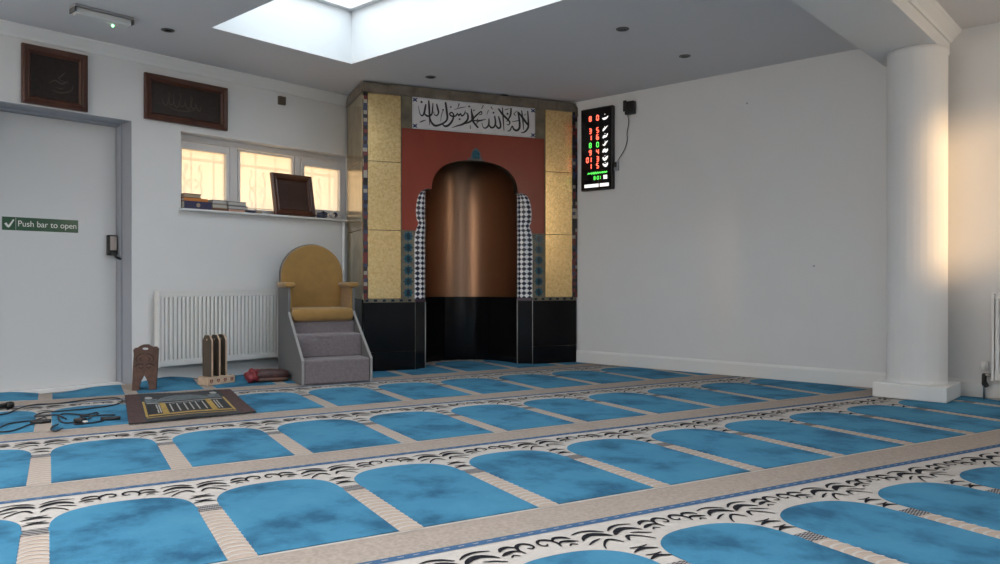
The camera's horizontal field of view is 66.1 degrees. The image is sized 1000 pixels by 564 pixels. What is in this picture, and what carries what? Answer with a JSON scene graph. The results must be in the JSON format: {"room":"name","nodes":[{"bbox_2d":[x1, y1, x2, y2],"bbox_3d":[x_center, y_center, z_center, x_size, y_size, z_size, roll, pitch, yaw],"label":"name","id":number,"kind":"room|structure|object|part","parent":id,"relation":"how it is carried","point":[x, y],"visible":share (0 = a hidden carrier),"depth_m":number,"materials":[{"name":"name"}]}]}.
{"room":"mosque","nodes":[
{"label":"mosque","id":0,"kind":"room"},
{"bbox_2d":[0,34,347,373],"bbox_3d":[-3.704,-0.044,5.283,0.320,3.700,10.160,0,0,42],"label":"wall","id":1,"kind":"structure","parent":0,"point":[174,249],"depth_m":6.35,"materials":[{"name":"paint"}]},
{"bbox_2d":[21,42,87,112],"bbox_3d":[-3.215,-1.472,5.561,0.036,0.418,0.432,0,0,42],"label":"framed picture","id":2,"kind":"object","parent":1,"relation":"attached to","point":[50,77],"visible":1,"depth_m":5.56,"materials":[{"name":"brown wood"}]},
{"bbox_2d":[0,101,131,393],"bbox_3d":[-3.363,-0.218,5.662,0.320,2.068,1.141,0,0,42],"label":"door","id":3,"kind":"structure","parent":1,"relation":"in","point":[66,303],"depth_m":5.84,"materials":[{"name":"grey paint"}]},
{"bbox_2d":[2,216,77,232],"bbox_3d":[-3.414,-0.425,5.725,0.005,0.096,0.510,0,0,42],"label":"sign","id":4,"kind":"object","parent":3,"relation":"attached to","point":[8,223],"visible":1,"depth_m":5.71,"materials":[{"name":"green plastic"}]},
{"bbox_2d":[106,235,120,259],"bbox_3d":[-3.049,-0.272,6.073,0.086,0.198,0.085,0,0,42],"label":"door lock","id":5,"kind":"object","parent":3,"relation":"attached to","point":[111,240],"visible":1,"depth_m":6.06,"materials":[{"name":"black plastic"}]},
{"bbox_3d":[-3.049,-0.306,6.067,0.004,0.110,0.048,0,0,42],"label":"plate","id":6,"kind":"part","parent":5,"relation":"part of","materials":[{"name":"silver metal"}]},
{"bbox_3d":[-3.026,-0.205,6.066,0.042,0.065,0.066,0,0,42],"label":"lever","id":7,"kind":"part","parent":5,"relation":"part of","materials":[{"name":"black plastic"}]},
{"bbox_2d":[0,19,347,105],"bbox_3d":[-4.040,-1.751,4.599,0.082,0.082,8.700,0,0,42],"label":"trim","id":8,"kind":"structure","parent":1,"relation":"attached to","point":[7,28],"depth_m":6.09,"materials":[{"name":"white paint"}]},
{"bbox_2d":[144,72,227,130],"bbox_3d":[-2.558,-1.467,6.298,0.036,0.362,0.696,0,0,42],"label":"framed picture","id":9,"kind":"object","parent":1,"relation":"attached to","point":[166,98],"visible":1,"depth_m":6.28,"materials":[{"name":"brown wood"}]},
{"bbox_2d":[141,357,277,381],"bbox_3d":[-2.175,0.743,6.748,0.018,0.120,1.980,0,0,42],"label":"baseboard","id":10,"kind":"structure","parent":1,"relation":"attached to","point":[233,367],"depth_m":6.58,"materials":[{"name":"white paint"}]},
{"bbox_2d":[154,289,277,366],"bbox_3d":[-2.350,0.435,6.483,0.101,0.734,1.108,0,0,42],"label":"radiator","id":11,"kind":"object","parent":1,"relation":"attached to","point":[248,319],"visible":0.86,"depth_m":6.40,"materials":[{"name":"white metal"}]},
{"bbox_2d":[154,289,277,291],"bbox_3d":[-2.348,0.074,6.461,0.069,0.012,1.080,0,0,42],"label":"grille","id":12,"kind":"object","parent":11,"relation":"attached to","point":[274,290],"depth_m":6.44,"materials":[{"name":"white metal"}]},
{"bbox_2d":[179,134,347,221],"bbox_3d":[-2.080,-0.910,6.964,0.245,0.647,1.765,0,0,42],"label":"window","id":13,"kind":"structure","parent":1,"relation":"in","point":[214,169],"depth_m":6.91,"materials":[{"name":"white plastic"}]},
{"bbox_2d":[181,200,211,209],"bbox_3d":[-2.537,-0.633,6.383,0.138,0.062,0.235,0,0,42],"label":"book","id":14,"kind":"object","parent":13,"relation":"on","point":[184,204],"visible":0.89,"depth_m":6.33,"materials":[{"name":"blue paper"}]},
{"bbox_2d":[181,197,207,201],"bbox_3d":[-2.548,-0.676,6.372,0.135,0.024,0.203,0,0,42],"label":"book","id":15,"kind":"object","parent":14,"relation":"on","point":[184,198],"visible":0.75,"depth_m":6.32,"materials":[{"name":"orange paper"}]},
{"bbox_2d":[181,193,200,198],"bbox_3d":[-2.568,-0.706,6.349,0.135,0.036,0.143,0,0,42],"label":"book","id":16,"kind":"object","parent":15,"relation":"on","point":[187,195],"visible":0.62,"depth_m":6.29,"materials":[{"name":"beige paper"}]},
{"bbox_3d":[-2.546,-0.906,6.577,0.006,0.426,0.406,0,0,42],"label":"pane","id":17,"kind":"part","parent":13,"relation":"part of","materials":[{"name":"clear glass"}]},
{"bbox_3d":[-2.534,-0.917,6.578,0.062,0.516,0.441,0,0,42],"label":"sash","id":18,"kind":"part","parent":13,"relation":"part of","materials":[{"name":"white plastic"}]},
{"bbox_2d":[212,208,227,210],"bbox_3d":[-2.408,-0.612,6.530,0.135,0.018,0.140,0,0,42],"label":"book","id":19,"kind":"object","parent":13,"relation":"on","point":[220,209],"visible":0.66,"depth_m":6.49,"materials":[{"name":"brown paper"}]},
{"bbox_2d":[212,204,226,208],"bbox_3d":[-2.410,-0.638,6.527,0.135,0.034,0.133,0,0,42],"label":"book","id":20,"kind":"object","parent":19,"relation":"on","point":[213,205],"visible":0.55,"depth_m":6.48,"materials":[{"name":"white paper"}]},
{"bbox_2d":[208,200,226,204],"bbox_3d":[-2.410,-0.673,6.527,0.135,0.036,0.129,0,0,42],"label":"book","id":21,"kind":"object","parent":20,"relation":"on","point":[223,202],"visible":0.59,"depth_m":6.48,"materials":[{"name":"grey paper"}]},
{"bbox_2d":[228,209,244,211],"bbox_3d":[-2.308,-0.612,6.642,0.135,0.018,0.150,0,0,42],"label":"book","id":22,"kind":"object","parent":13,"relation":"on","point":[234,210],"visible":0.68,"depth_m":6.59,"materials":[{"name":"beige paper"}]},
{"bbox_2d":[227,205,247,210],"bbox_3d":[-2.297,-0.637,6.654,0.135,0.032,0.182,0,0,42],"label":"book","id":23,"kind":"object","parent":22,"relation":"on","point":[228,206],"visible":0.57,"depth_m":6.61,"materials":[{"name":"grey paper"}]},
{"bbox_2d":[227,201,245,206],"bbox_3d":[-2.304,-0.671,6.646,0.135,0.036,0.167,0,0,42],"label":"book","id":24,"kind":"object","parent":23,"relation":"on","point":[232,203],"visible":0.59,"depth_m":6.60,"materials":[{"name":"grey paper"}]},
{"bbox_3d":[-2.060,-0.595,6.946,0.190,0.017,1.763,0,0,42],"label":"sill","id":25,"kind":"part","parent":13,"relation":"part of","materials":[{"name":"white paint"}]},
{"bbox_3d":[-2.143,-0.918,7.029,0.045,0.516,0.576,0,0,42],"label":"sash","id":26,"kind":"part","parent":13,"relation":"part of","materials":[{"name":"white plastic"}]},
{"bbox_3d":[-2.142,-0.912,7.031,0.006,0.505,0.540,0,0,42],"label":"pane","id":27,"kind":"part","parent":13,"relation":"part of","materials":[{"name":"clear glass"}]},
{"bbox_2d":[270,172,315,216],"bbox_3d":[-1.896,-0.797,7.055,0.106,0.384,0.425,0,0,42],"label":"framed picture","id":28,"kind":"object","parent":13,"relation":"on","point":[292,195],"visible":1,"depth_m":7.05,"materials":[{"name":"brown wood"}]},
{"bbox_3d":[-1.749,-0.919,7.459,0.062,0.516,0.451,0,0,42],"label":"sash","id":29,"kind":"part","parent":13,"relation":"part of","materials":[{"name":"white plastic"}]},
{"bbox_3d":[-1.747,-0.902,7.474,0.006,0.413,0.419,0,0,42],"label":"pane","id":30,"kind":"part","parent":13,"relation":"part of","materials":[{"name":"clear glass"}]},
{"bbox_2d":[316,211,327,217],"bbox_3d":[-1.686,-0.640,7.288,0.085,0.072,0.138,0,0,42],"label":"crumpled cloth","id":31,"kind":"object","parent":13,"relation":"on","point":[323,214],"visible":0.99,"depth_m":7.27,"materials":[{"name":"blue fabric"}]},
{"bbox_2d":[330,211,337,218],"bbox_3d":[-1.595,-0.643,7.393,0.042,0.072,0.072,0,0,42],"label":"tape roll","id":32,"kind":"object","parent":13,"relation":"on","point":[333,212],"visible":1,"depth_m":7.38,"materials":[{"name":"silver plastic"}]},
{"bbox_2d":[278,96,285,104],"bbox_3d":[-1.974,-1.641,6.958,0.030,0.075,0.070,0,0,42],"label":"wall sensor","id":33,"kind":"object","parent":1,"relation":"attached to","point":[281,100],"visible":1,"depth_m":6.94,"materials":[{"name":"brown"}]},
{"bbox_2d":[342,222,344,281],"bbox_3d":[-1.517,0.108,7.452,0.032,1.385,0.030,0,0,42],"label":"pipe","id":34,"kind":"object","parent":1,"relation":"attached to","point":[343,223],"visible":0.4,"depth_m":7.44,"materials":[{"name":"white paint"}]},
{"bbox_2d":[9,362,866,393],"bbox_3d":[-1.101,0.869,2.765,7.920,0.088,10.460,0,0,42],"label":"floor","id":35,"kind":"structure","parent":0,"point":[580,362],"depth_m":6.50,"materials":[{"name":"grey"}]},
{"bbox_2d":[0,359,999,563],"bbox_3d":[-1.032,0.792,2.692,7.112,0.050,9.836,0,0,42],"label":"carpet","id":36,"kind":"object","parent":35,"relation":"on","point":[460,461],"visible":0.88,"depth_m":3.19,"materials":[{"name":"blue carpet"}]},
{"bbox_2d":[0,401,14,408],"bbox_3d":[-3.172,0.788,4.882,0.048,0.048,0.162,0,0,34],"label":"microphone","id":37,"kind":"object","parent":36,"relation":"on","point":[10,404],"visible":1,"depth_m":4.90,"materials":[{"name":"black plastic"}]},
{"bbox_3d":[-3.185,0.788,4.862,0.036,0.036,0.114,0,0,34],"label":"handle","id":38,"kind":"part","parent":37,"relation":"part of","materials":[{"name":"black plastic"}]},
{"bbox_2d":[0,397,122,432],"bbox_3d":[-2.676,0.793,4.657,0.692,0.042,1.192,0,0,-25],"label":"coiled cable","id":39,"kind":"object","parent":36,"relation":"on","point":[80,420],"visible":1,"depth_m":4.54,"materials":[{"name":"black rubber"}]},
{"bbox_2d":[132,344,158,390],"bbox_3d":[-2.656,0.637,5.766,0.182,0.339,0.075,0,0,-20],"label":"book stand","id":40,"kind":"object","parent":36,"relation":"on","point":[145,362],"visible":1,"depth_m":5.75,"materials":[{"name":"brown wood"}]},
{"bbox_2d":[125,389,255,424],"bbox_3d":[-2.059,0.801,5.053,0.712,0.014,1.285,0,0,-27],"label":"rug","id":41,"kind":"object","parent":36,"relation":"on","point":[152,407],"visible":1,"depth_m":4.96,"materials":[{"name":"fabric"}]},
{"bbox_2d":[198,334,234,385],"bbox_3d":[-2.244,0.610,6.089,0.126,0.387,0.255,0,0,34],"label":"rack","id":42,"kind":"object","parent":36,"relation":"on","point":[214,347],"visible":1,"depth_m":6.05,"materials":[{"name":"paint"}]},
{"bbox_2d":[244,368,289,382],"bbox_3d":[-1.876,0.744,6.190,0.355,0.115,0.151,0,0,-27],"label":"rolled mat","id":43,"kind":"object","parent":36,"relation":"on","point":[253,375],"visible":1,"depth_m":6.14,"materials":[{"name":"red fabric"}]},
{"bbox_2d":[277,244,371,385],"bbox_3d":[-1.487,0.234,6.477,0.628,1.137,0.873,0,0,-28],"label":"pulpit","id":44,"kind":"object","parent":36,"relation":"on","point":[321,339],"visible":1,"depth_m":6.46,"materials":[{"name":"grey carpet"}]},
{"bbox_3d":[-1.731,0.425,6.350,0.018,0.755,0.870,0,0,-28],"label":"panel","id":45,"kind":"part","parent":44,"relation":"part of","materials":[{"name":"grey wood"}]},
{"bbox_3d":[-1.638,0.527,6.174,0.019,0.552,0.477,0,0,-28],"label":"edge trim","id":46,"kind":"part","parent":44,"relation":"part of","materials":[{"name":"grey metal"}]},
{"bbox_2d":[290,307,352,321],"bbox_3d":[-1.566,0.275,6.626,0.520,0.110,0.395,0,0,-28],"label":"seat cushion","id":47,"kind":"object","parent":44,"relation":"on","point":[297,314],"depth_m":6.46,"materials":[{"name":"yellow fabric"}]},
{"bbox_3d":[-1.573,0.397,6.640,0.531,0.130,0.365,0,0,-28],"label":"seat","id":48,"kind":"part","parent":44,"relation":"part of","materials":[{"name":"grey carpet"}]},
{"bbox_3d":[-1.245,0.424,6.607,0.018,0.755,0.870,0,0,-28],"label":"panel","id":49,"kind":"part","parent":44,"relation":"part of","materials":[{"name":"grey wood"}]},
{"bbox_3d":[-1.152,0.526,6.431,0.019,0.552,0.477,0,0,-28],"label":"edge trim","id":50,"kind":"part","parent":44,"relation":"part of","materials":[{"name":"grey metal"}]},
{"bbox_2d":[346,82,577,370],"bbox_3d":[-0.366,-0.492,7.596,2.178,2.585,0.727,0,0,-23],"label":"mihrab","id":51,"kind":"object","parent":36,"relation":"on","point":[462,206],"visible":0.98,"depth_m":7.50,"materials":[{"name":"stone"}]},
{"bbox_3d":[-1.354,-0.771,7.172,0.011,1.844,0.660,0,0,-23],"label":"panel","id":52,"kind":"part","parent":51,"relation":"part of","materials":[{"name":"beige stone"}]},
{"bbox_3d":[-1.355,0.478,7.175,0.013,0.644,0.660,0,0,-23],"label":"black tile panel","id":53,"kind":"part","parent":51,"relation":"part of","materials":[{"name":"black"}]},
{"bbox_3d":[-1.043,-1.388,6.934,0.301,0.606,0.013,0,0,-23],"label":"gold panel","id":54,"kind":"part","parent":51,"relation":"part of","materials":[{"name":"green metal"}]},
{"bbox_3d":[-1.043,-0.775,6.936,0.301,0.615,0.013,0,0,-23],"label":"gold panel","id":55,"kind":"part","parent":51,"relation":"part of","materials":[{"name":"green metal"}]},
{"bbox_3d":[-1.043,-0.157,6.937,0.301,0.614,0.013,0,0,-23],"label":"gold panel","id":56,"kind":"part","parent":51,"relation":"part of","materials":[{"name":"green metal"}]},
{"bbox_3d":[-0.999,0.493,6.956,0.475,0.616,0.015,0,0,-23],"label":"black panel","id":57,"kind":"part","parent":51,"relation":"part of","materials":[{"name":"black tile"}]},
{"bbox_3d":[-0.231,-0.938,7.276,1.438,0.929,0.009,0,0,-23],"label":"red panel","id":58,"kind":"part","parent":51,"relation":"part of","materials":[{"name":"paint"}]},
{"bbox_3d":[-0.230,-1.550,7.273,1.238,0.288,0.011,0,0,-23],"label":"calligraphy panel","id":59,"kind":"part","parent":51,"relation":"part of","materials":[{"name":"white ceramic"}]},
{"bbox_3d":[0.540,0.491,7.597,0.475,0.616,0.015,0,0,-23],"label":"black panel","id":60,"kind":"part","parent":51,"relation":"part of","materials":[{"name":"black tile"}]},
{"bbox_3d":[0.580,-1.390,7.610,0.295,0.606,0.013,0,0,-23],"label":"gold panel","id":61,"kind":"part","parent":51,"relation":"part of","materials":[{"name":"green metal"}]},
{"bbox_3d":[0.580,-0.777,7.611,0.295,0.615,0.013,0,0,-23],"label":"gold panel","id":62,"kind":"part","parent":51,"relation":"part of","materials":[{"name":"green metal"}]},
{"bbox_3d":[0.580,-0.159,7.613,0.295,0.614,0.013,0,0,-23],"label":"gold panel","id":63,"kind":"part","parent":51,"relation":"part of","materials":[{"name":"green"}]},
{"bbox_2d":[872,44,960,402],"bbox_3d":[2.936,-0.407,5.417,0.464,2.425,0.427,0,0,42],"label":"column","id":64,"kind":"structure","parent":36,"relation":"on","point":[917,75],"depth_m":5.26,"materials":[{"name":"white paint"}]},
{"bbox_2d":[0,0,999,102],"bbox_3d":[-1.034,-1.793,2.698,7.740,0.012,10.460,0,0,42],"label":"ceiling","id":65,"kind":"structure","parent":0,"point":[572,51],"depth_m":5.81,"materials":[{"name":"paint"}]},
{"bbox_2d":[69,3,133,27],"bbox_3d":[-2.639,-1.755,5.106,0.100,0.077,0.372,0,0,42],"label":"emergency light","id":66,"kind":"object","parent":65,"relation":"attached to","point":[78,10],"visible":1,"depth_m":5.07,"materials":[{"name":"grey plastic"}]},
{"bbox_2d":[161,28,174,32],"bbox_3d":[-2.364,-1.790,5.474,0.092,0.006,0.092,0,0,42],"label":"recessed light","id":67,"kind":"object","parent":65,"relation":"in","point":[168,30],"visible":1,"depth_m":5.48,"materials":[{"name":"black metal"}]},
{"bbox_2d":[214,0,554,61],"bbox_3d":[-0.553,-2.054,4.921,2.980,0.498,1.320,0,0,42],"label":"window","id":68,"kind":"structure","parent":65,"relation":"attached to","point":[354,30],"depth_m":5.93,"materials":[{"name":"white paint"}]},
{"bbox_3d":[-0.553,-2.253,4.920,2.880,0.060,1.220,0,0,42],"label":"frame","id":69,"kind":"part","parent":68,"relation":"part of","materials":[{"name":"white plastic"}]},
{"bbox_2d":[616,27,628,31],"bbox_3d":[0.868,-1.790,5.450,0.092,0.006,0.092,0,0,42],"label":"recessed light","id":70,"kind":"object","parent":65,"relation":"in","point":[620,29],"visible":1,"depth_m":5.45,"materials":[{"name":"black metal"}]},
{"bbox_2d":[679,54,690,57],"bbox_3d":[1.468,-1.792,6.107,0.092,0.006,0.092,0,0,42],"label":"recessed light","id":71,"kind":"object","parent":65,"relation":"in","point":[683,55],"visible":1,"depth_m":6.11,"materials":[{"name":"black metal"}]},
{"bbox_2d":[575,22,999,380],"bbox_3d":[2.345,-0.547,6.494,7.740,2.700,0.300,0,0,42],"label":"wall","id":72,"kind":"structure","parent":0,"point":[712,230],"depth_m":6.37,"materials":[{"name":"paint"}]},
{"bbox_2d":[581,105,614,191],"bbox_3d":[0.952,-1.296,7.497,0.366,0.802,0.054,0,0,42],"label":"clock","id":73,"kind":"object","parent":72,"relation":"attached to","point":[597,124],"visible":1,"depth_m":7.46,"materials":[{"name":"black plastic"}]},
{"bbox_2d":[614,161,618,170],"bbox_3d":[1.112,-1.110,7.361,0.044,0.085,0.045,0,0,42],"label":"wall socket","id":74,"kind":"object","parent":72,"relation":"attached to","point":[616,164],"visible":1,"depth_m":7.35,"materials":[{"name":"grey paint"}]},
{"bbox_2d":[623,100,635,114],"bbox_3d":[1.221,-1.646,7.251,0.110,0.135,0.062,0,0,42],"label":"cable box","id":75,"kind":"object","parent":72,"relation":"attached to","point":[629,107],"visible":1,"depth_m":7.23,"materials":[{"name":"black plastic"}]},
{"bbox_2d":[618,115,628,159],"bbox_3d":[1.167,-1.364,7.316,0.136,0.429,0.029,0,0,42],"label":"lead","id":76,"kind":"object","parent":75,"relation":"hanging from","point":[627,115],"visible":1,"depth_m":7.29,"materials":[{"name":"black plastic"}]},
{"bbox_3d":[1.177,-1.661,7.256,0.038,0.105,0.012,0,0,42],"label":"lid","id":77,"kind":"part","parent":75,"relation":"part of","materials":[{"name":"black plastic"}]},
{"bbox_2d":[576,350,999,397],"bbox_3d":[2.777,0.745,5.900,5.700,0.120,0.018,0,0,42],"label":"baseboard","id":78,"kind":"structure","parent":72,"relation":"attached to","point":[969,387],"depth_m":6.43,"materials":[{"name":"white paint"}]},
{"bbox_2d":[792,0,949,66],"bbox_3d":[-0.217,-1.723,1.970,0.428,0.225,9.860,0,0,42],"label":"beam","id":79,"kind":"structure","parent":72,"relation":"attached to","point":[878,28],"depth_m":4.83,"materials":[{"name":"paint"}]},
{"bbox_2d":[907,0,961,42],"bbox_3d":[-0.029,-1.742,1.803,0.075,0.085,9.860,0,0,42],"label":"trim","id":80,"kind":"structure","parent":72,"relation":"attached to","point":[932,11],"depth_m":5.08,"materials":[{"name":"white paint"}]},
{"bbox_2d":[981,292,999,398],"bbox_3d":[3.850,0.439,4.884,1.367,0.734,0.101,0,0,42],"label":"radiator","id":81,"kind":"object","parent":72,"relation":"attached to","point":[995,296],"visible":1,"depth_m":5.25,"materials":[{"name":"white metal"}]},
{"bbox_3d":[3.862,0.376,4.847,1.260,0.592,0.055,0,0,42],"label":"fluted panel","id":82,"kind":"part","parent":81,"relation":"part of","materials":[{"name":"white metal"}]}
]}

